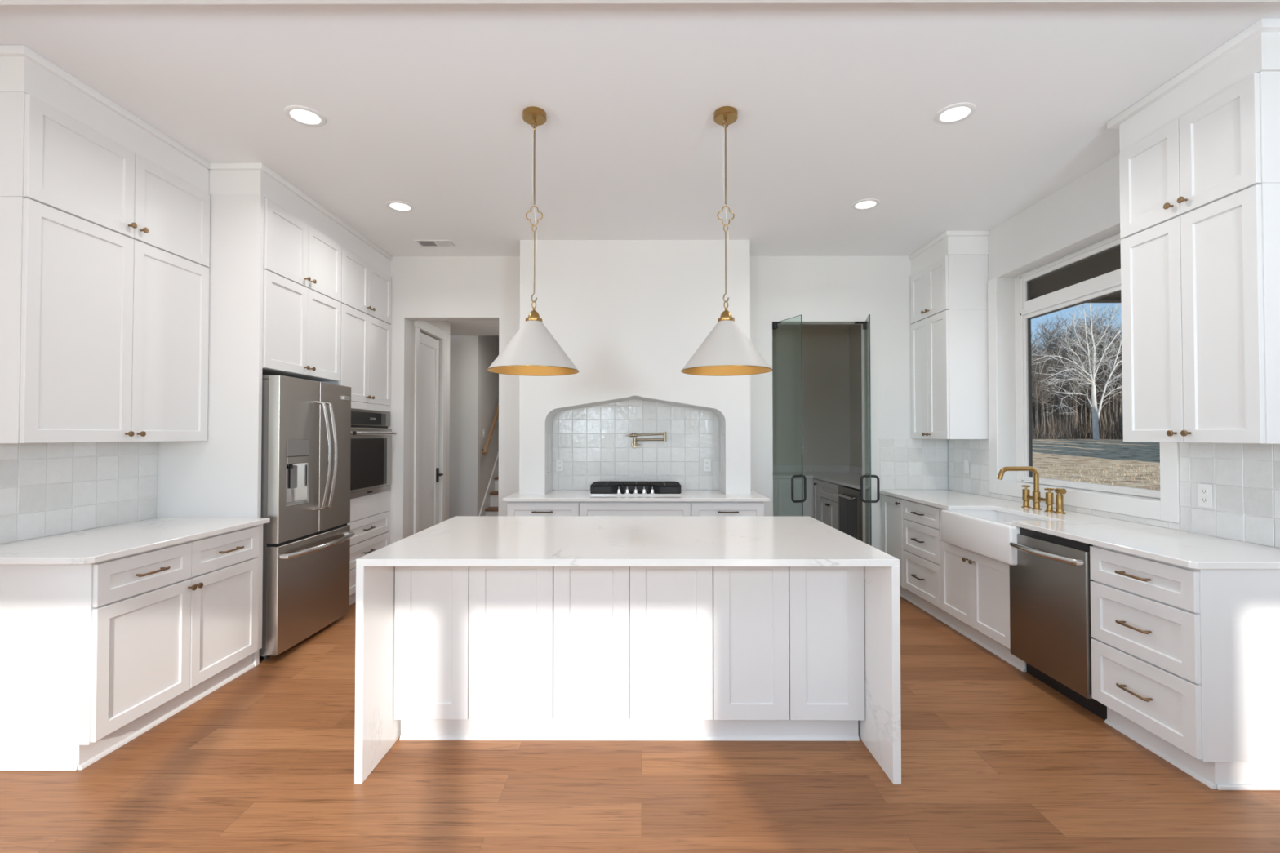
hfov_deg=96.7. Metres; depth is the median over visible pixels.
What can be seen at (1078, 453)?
lawn
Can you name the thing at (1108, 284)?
window
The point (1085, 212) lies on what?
wall
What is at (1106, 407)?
tree
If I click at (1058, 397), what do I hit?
tree
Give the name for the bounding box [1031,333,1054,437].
tree
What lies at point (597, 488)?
gas cooktop
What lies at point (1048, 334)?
tree
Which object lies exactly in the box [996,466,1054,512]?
bridge faucet
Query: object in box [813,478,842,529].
pantry cabinet
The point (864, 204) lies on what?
recessed light
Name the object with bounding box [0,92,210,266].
upper cabinet
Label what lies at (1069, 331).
tree
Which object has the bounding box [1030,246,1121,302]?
ceiling
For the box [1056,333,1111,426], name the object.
tree
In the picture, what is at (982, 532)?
farmhouse sink
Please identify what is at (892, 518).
base cabinet
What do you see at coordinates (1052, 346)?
tree
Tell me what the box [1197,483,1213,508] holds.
power outlet
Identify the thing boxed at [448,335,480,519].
wall
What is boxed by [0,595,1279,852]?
floor
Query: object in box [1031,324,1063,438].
tree
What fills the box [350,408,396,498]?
wall oven
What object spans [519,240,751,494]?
wall
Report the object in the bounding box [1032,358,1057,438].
tree
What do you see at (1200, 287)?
upper cabinet
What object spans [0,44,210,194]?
trim
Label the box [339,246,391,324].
upper cabinet
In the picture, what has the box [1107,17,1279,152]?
trim
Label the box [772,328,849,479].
wall
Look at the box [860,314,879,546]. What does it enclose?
door
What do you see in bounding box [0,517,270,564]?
countertop
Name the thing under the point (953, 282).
upper cabinet
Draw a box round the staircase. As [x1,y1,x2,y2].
[478,451,498,515]
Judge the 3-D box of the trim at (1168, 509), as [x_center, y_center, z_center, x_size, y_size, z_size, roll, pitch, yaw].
[2.883,-0.344,3.873,0.017,1.748,1.650,0,-1,0]
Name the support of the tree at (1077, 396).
on the lawn at (1078, 453)
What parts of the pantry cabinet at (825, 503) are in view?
door, door, drawer, door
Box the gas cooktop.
[590,481,680,495]
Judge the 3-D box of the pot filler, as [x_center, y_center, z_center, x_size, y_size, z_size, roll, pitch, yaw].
[0.056,0.125,5.248,0.374,0.153,0.120,0,-1,0]
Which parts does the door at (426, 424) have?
lever handle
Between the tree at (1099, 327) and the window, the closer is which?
the window
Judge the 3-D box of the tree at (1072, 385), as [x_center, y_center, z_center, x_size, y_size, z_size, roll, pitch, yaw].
[63.626,-3.922,83.737,5.272,12.037,6.216,0,-1,10]
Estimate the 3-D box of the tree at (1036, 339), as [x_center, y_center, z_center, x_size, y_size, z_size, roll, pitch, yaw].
[60.564,-5.791,87.441,6.331,15.920,6.697,0,-1,14]
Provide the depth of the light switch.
5.01 m
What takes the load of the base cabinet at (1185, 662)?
on the floor
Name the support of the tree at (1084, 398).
on the lawn at (1078, 453)
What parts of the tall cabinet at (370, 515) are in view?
drawer, drawer, drawer, pull, filler panel, filler rail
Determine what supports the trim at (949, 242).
attached to the wall at (1085, 212)
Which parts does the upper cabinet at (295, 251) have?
door, door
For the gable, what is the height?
2.922 m
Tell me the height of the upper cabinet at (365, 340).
0.768 m
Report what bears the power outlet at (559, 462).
attached to the tile backsplash at (593, 444)
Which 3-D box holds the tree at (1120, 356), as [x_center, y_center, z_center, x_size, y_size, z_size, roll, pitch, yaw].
[68.993,-6.515,82.735,7.624,17.407,8.989,1,-1,-42]
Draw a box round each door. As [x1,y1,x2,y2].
[413,320,447,533]
[772,315,806,515]
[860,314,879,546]
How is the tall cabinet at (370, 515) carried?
on the floor
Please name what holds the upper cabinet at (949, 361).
attached to the wall at (1085, 212)
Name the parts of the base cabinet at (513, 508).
pull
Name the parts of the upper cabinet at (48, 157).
door, knob, knob, door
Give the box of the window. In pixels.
[1013,233,1160,498]
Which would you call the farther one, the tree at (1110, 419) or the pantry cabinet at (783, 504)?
the tree at (1110, 419)
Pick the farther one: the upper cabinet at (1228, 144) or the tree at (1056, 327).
the tree at (1056, 327)
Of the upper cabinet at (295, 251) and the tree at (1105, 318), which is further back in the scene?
the tree at (1105, 318)
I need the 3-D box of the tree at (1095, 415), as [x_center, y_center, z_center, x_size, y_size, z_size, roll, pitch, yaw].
[54.968,-8.619,69.773,19.050,21.055,9.514,0,-1,-5]
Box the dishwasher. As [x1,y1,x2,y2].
[1009,527,1106,720]
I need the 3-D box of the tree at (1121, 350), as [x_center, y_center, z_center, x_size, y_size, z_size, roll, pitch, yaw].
[70.165,-5.865,82.672,6.329,15.915,6.695,0,-1,18]
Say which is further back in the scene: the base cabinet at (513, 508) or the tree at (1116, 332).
the tree at (1116, 332)
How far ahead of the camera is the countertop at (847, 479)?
7.08 m
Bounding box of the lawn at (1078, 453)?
[1032,439,1159,490]
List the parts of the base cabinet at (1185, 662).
pull, pull, pull, drawer, drawer, drawer, shoe moulding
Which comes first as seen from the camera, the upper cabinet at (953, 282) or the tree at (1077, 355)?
the upper cabinet at (953, 282)
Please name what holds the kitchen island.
on the floor
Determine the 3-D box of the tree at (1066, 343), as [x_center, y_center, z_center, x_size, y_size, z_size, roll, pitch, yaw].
[75.507,-7.135,101.573,8.017,19.057,7.578,0,-1,25]
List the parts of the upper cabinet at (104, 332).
door, knob, knob, door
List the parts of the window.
exterior frame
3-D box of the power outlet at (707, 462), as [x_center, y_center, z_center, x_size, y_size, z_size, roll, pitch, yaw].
[0.627,0.360,5.298,0.072,0.118,0.009,0,-1,0]
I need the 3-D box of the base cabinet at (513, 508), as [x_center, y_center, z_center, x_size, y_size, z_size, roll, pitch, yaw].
[-0.791,1.058,4.960,0.591,0.883,0.748,0,-1,0]
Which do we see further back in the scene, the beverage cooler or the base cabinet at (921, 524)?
the beverage cooler
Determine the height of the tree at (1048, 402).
13.324 m
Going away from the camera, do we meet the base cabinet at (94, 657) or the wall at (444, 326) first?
the base cabinet at (94, 657)
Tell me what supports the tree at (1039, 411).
on the lawn at (1078, 453)
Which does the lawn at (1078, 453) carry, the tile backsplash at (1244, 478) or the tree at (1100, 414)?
the tree at (1100, 414)
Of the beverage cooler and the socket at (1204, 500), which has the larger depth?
the beverage cooler
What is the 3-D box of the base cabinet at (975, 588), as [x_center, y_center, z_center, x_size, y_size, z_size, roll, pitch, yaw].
[2.545,1.040,3.835,0.686,0.883,0.825,0,-1,0]
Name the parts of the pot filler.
arm, arm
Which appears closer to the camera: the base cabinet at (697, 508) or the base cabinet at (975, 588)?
the base cabinet at (975, 588)
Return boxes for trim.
[0,0,1279,4]
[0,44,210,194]
[208,162,392,275]
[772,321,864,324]
[908,231,990,275]
[987,277,1180,523]
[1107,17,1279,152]
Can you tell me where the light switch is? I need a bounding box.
[964,460,968,473]
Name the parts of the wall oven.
glass panel, display glass, trim, control panel, door, handle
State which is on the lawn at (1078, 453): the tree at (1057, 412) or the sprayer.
the tree at (1057, 412)
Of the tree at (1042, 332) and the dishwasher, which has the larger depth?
the tree at (1042, 332)
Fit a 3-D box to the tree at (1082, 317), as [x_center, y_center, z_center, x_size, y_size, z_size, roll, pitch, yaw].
[70.694,-7.608,90.867,7.868,19.854,7.407,0,-1,7]
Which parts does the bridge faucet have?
spout, post, cross handle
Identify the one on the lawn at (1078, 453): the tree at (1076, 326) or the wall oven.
the tree at (1076, 326)
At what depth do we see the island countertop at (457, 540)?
2.51 m
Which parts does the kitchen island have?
panel, panel, panel, panel, panel, panel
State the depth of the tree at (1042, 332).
91.75 m
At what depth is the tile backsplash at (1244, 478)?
2.76 m
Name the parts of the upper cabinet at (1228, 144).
door, knob, knob, door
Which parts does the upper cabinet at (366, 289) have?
door, door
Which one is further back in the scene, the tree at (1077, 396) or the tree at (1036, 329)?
the tree at (1077, 396)
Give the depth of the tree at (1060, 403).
107.89 m
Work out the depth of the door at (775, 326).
4.99 m
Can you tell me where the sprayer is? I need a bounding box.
[1053,488,1066,514]
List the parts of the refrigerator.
door, control panel, freezer drawer, handle, handle, handle, door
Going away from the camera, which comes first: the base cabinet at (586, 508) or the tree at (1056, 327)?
the base cabinet at (586, 508)
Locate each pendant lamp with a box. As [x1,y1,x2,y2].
[487,106,578,376]
[680,106,772,376]
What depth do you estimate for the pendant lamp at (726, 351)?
2.90 m
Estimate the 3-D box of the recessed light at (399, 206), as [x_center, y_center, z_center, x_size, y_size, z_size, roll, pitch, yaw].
[-1.770,-1.625,4.201,0.196,0.007,0.196,0,-1,0]
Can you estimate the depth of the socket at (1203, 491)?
2.89 m
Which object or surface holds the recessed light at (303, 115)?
in the ceiling at (836, 104)
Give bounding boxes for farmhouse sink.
[941,509,1042,565]
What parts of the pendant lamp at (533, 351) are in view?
lamp shade, rod, rod, cord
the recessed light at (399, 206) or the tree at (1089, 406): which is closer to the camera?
the recessed light at (399, 206)
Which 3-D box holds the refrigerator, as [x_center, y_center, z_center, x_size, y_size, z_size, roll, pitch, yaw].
[-2.560,0.582,4.006,0.808,1.803,0.885,0,-1,0]
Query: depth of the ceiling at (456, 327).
7.02 m
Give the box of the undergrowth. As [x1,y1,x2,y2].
[1031,416,1123,439]
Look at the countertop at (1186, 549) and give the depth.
2.87 m
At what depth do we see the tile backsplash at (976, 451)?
4.97 m
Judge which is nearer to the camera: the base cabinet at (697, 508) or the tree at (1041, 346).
the base cabinet at (697, 508)
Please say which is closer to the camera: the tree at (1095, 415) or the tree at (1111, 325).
the tree at (1095, 415)
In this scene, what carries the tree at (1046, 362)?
on the lawn at (1078, 453)
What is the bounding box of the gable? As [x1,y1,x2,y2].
[156,194,264,666]
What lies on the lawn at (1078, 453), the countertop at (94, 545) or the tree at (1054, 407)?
the tree at (1054, 407)
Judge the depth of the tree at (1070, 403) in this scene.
87.56 m
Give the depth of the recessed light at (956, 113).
2.98 m
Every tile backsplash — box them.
[0,441,157,544]
[552,398,719,489]
[879,439,947,489]
[947,439,990,497]
[990,492,1180,530]
[1178,442,1279,547]
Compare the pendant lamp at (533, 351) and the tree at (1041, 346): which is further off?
the tree at (1041, 346)
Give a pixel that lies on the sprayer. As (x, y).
(1060, 498)
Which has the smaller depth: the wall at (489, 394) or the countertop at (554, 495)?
the countertop at (554, 495)
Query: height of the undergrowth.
3.391 m
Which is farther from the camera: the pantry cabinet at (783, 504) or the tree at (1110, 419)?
the tree at (1110, 419)
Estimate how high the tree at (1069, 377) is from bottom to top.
11.534 m
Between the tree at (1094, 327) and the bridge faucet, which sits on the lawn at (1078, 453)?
the tree at (1094, 327)
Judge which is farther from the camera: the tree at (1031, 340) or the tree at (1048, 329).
the tree at (1048, 329)
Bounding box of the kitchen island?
[393,566,865,741]
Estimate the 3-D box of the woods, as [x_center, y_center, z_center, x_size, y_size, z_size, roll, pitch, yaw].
[94.838,-5.968,126.816,82.270,16.835,35.108,0,-1,0]
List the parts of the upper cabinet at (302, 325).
door, door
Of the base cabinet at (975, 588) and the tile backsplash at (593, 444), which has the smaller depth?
the base cabinet at (975, 588)
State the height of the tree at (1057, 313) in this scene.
21.026 m
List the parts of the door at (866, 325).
glass pane, pull handle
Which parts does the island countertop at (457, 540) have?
waterfall panel, waterfall panel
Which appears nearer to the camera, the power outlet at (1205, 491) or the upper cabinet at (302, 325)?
the power outlet at (1205, 491)
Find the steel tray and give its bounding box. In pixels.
[590,491,680,495]
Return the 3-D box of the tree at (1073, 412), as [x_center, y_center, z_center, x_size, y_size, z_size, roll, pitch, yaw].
[66.414,-6.911,86.336,6.812,18.261,7.237,-1,-1,41]
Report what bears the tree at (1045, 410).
on the lawn at (1078, 453)
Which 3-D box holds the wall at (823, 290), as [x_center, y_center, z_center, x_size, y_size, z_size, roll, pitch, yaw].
[-0.045,-0.051,5.422,5.880,3.115,0.140,0,-1,0]
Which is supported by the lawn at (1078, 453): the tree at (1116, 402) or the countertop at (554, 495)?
the tree at (1116, 402)
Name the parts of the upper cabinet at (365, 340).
door, door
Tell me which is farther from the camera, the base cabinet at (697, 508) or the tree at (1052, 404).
the tree at (1052, 404)
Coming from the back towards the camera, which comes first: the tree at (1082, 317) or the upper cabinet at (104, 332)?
the tree at (1082, 317)
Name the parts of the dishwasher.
handle, toe panel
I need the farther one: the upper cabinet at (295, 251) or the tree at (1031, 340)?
the tree at (1031, 340)
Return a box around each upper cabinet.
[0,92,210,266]
[0,196,209,443]
[262,269,341,381]
[263,198,341,302]
[318,303,391,405]
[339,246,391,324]
[910,254,987,324]
[911,309,988,439]
[1119,71,1279,239]
[1120,182,1279,444]
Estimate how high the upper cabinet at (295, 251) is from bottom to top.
0.452 m
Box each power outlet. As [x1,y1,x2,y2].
[555,458,563,471]
[703,458,711,471]
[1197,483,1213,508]
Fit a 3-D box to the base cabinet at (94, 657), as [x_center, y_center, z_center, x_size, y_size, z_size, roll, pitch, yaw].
[-2.626,1.026,2.951,0.728,0.883,1.095,0,-1,0]
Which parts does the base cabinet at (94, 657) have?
shoe moulding, door, drawer, pull, knob, knob, door, drawer, pull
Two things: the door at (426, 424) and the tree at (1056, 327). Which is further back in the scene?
the tree at (1056, 327)
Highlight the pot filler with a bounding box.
[625,431,666,448]
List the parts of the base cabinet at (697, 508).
pull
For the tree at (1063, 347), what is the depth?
97.97 m
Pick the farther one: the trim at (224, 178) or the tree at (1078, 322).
the tree at (1078, 322)
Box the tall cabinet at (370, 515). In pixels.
[346,401,391,605]
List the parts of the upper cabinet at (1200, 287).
door, knob, knob, door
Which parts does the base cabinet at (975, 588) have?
door, door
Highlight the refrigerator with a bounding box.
[259,374,354,660]
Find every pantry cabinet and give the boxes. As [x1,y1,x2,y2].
[773,478,813,518]
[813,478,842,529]
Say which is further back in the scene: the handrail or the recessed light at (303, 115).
the handrail
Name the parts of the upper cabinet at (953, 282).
door, door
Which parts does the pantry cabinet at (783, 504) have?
drawer, door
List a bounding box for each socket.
[1200,488,1207,494]
[1201,497,1208,502]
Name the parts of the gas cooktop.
knob, knob, knob, knob, knob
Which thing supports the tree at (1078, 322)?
on the lawn at (1078, 453)
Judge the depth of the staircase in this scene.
8.17 m
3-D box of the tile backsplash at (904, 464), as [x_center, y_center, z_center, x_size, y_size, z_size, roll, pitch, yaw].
[2.567,0.353,5.332,0.634,0.477,0.010,0,-1,0]
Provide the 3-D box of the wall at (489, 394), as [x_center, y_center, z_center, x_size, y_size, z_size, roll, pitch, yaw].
[-2.233,-0.922,9.897,0.120,5.000,4.250,0,-1,0]
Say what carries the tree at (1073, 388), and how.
on the lawn at (1078, 453)
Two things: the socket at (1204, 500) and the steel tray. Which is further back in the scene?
the steel tray
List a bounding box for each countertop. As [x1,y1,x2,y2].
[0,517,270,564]
[354,515,901,784]
[502,489,769,502]
[773,472,862,489]
[879,489,1279,569]
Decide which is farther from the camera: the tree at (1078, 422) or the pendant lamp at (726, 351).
the tree at (1078, 422)
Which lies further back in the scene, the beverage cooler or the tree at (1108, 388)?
the tree at (1108, 388)
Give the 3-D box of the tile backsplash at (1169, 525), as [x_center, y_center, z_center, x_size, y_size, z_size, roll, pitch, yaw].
[2.885,0.550,3.860,0.010,0.038,1.648,0,-1,0]
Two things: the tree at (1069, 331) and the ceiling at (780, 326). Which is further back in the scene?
the tree at (1069, 331)
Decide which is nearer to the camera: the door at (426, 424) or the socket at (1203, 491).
the socket at (1203, 491)
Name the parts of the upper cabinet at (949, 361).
door, door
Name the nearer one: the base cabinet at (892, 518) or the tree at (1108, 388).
the base cabinet at (892, 518)
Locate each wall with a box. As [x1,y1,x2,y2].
[388,256,948,551]
[408,320,449,536]
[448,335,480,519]
[480,335,498,510]
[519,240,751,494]
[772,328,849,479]
[848,154,1160,501]
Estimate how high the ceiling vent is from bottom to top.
0.012 m
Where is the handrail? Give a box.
[482,404,498,455]
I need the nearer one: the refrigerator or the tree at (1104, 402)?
the refrigerator
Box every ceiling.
[0,1,1279,256]
[448,320,498,335]
[777,324,856,328]
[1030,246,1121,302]
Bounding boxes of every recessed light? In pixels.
[284,105,326,126]
[386,200,414,212]
[851,198,879,209]
[933,102,976,124]
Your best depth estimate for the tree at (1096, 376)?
89.99 m
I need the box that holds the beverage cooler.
[833,485,862,542]
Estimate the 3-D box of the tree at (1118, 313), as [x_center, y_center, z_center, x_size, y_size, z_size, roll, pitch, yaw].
[78.681,-8.319,95.967,8.055,21.435,8.806,1,-1,-39]
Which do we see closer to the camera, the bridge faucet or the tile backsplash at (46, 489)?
the tile backsplash at (46, 489)
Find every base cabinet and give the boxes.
[0,524,262,771]
[506,502,579,515]
[579,502,690,515]
[690,502,764,515]
[881,493,912,602]
[902,499,951,625]
[939,508,1026,671]
[1089,545,1279,790]
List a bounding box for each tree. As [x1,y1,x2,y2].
[1031,302,1122,439]
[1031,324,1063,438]
[1031,328,1047,405]
[1031,332,1044,403]
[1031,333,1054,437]
[1031,334,1062,438]
[1031,338,1049,422]
[1031,340,1040,404]
[1031,346,1044,428]
[1031,346,1061,437]
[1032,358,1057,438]
[1032,367,1044,429]
[1033,311,1069,423]
[1033,313,1069,431]
[1033,359,1063,437]
[1033,360,1066,433]
[1035,315,1079,426]
[1035,320,1070,438]
[1036,329,1075,435]
[1036,339,1051,431]
[1039,346,1065,429]
[1043,346,1063,422]
[1044,311,1102,439]
[1045,339,1087,439]
[1045,348,1081,436]
[1047,328,1070,412]
[1048,327,1069,420]
[1050,325,1097,429]
[1051,377,1084,425]
[1053,307,1115,401]
[1053,319,1111,438]
[1053,324,1099,439]
[1053,360,1088,433]
[1054,355,1090,433]
[1055,403,1060,433]
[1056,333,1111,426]
[1057,321,1092,435]
[1057,327,1106,439]
[1059,318,1106,438]
[1061,342,1068,433]
[1062,339,1104,439]
[1063,348,1079,431]
[1067,395,1078,429]
[1068,327,1122,437]
[1069,313,1115,439]
[1072,317,1105,431]
[1077,318,1106,428]
[1080,325,1122,425]
[1080,376,1107,406]
[1081,305,1122,435]
[1082,307,1118,439]
[1083,311,1118,439]
[1086,324,1122,439]
[1088,321,1122,435]
[1088,327,1115,418]
[1094,313,1119,411]
[1097,368,1115,439]
[1099,332,1122,399]
[1099,348,1115,435]
[1107,350,1122,435]
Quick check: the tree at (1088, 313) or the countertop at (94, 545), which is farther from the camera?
the tree at (1088, 313)
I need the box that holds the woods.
[1033,400,1123,430]
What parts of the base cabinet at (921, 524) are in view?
pull, pull, pull, drawer, drawer, drawer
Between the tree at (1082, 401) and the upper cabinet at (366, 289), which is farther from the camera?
the tree at (1082, 401)
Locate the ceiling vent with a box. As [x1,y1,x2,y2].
[413,240,457,247]
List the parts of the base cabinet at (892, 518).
door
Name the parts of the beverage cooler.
handle, door glass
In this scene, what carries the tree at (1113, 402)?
on the lawn at (1078, 453)
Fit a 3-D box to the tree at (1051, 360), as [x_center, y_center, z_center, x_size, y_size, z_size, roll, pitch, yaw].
[66.114,-4.234,91.699,6.689,12.952,5.673,0,-1,10]

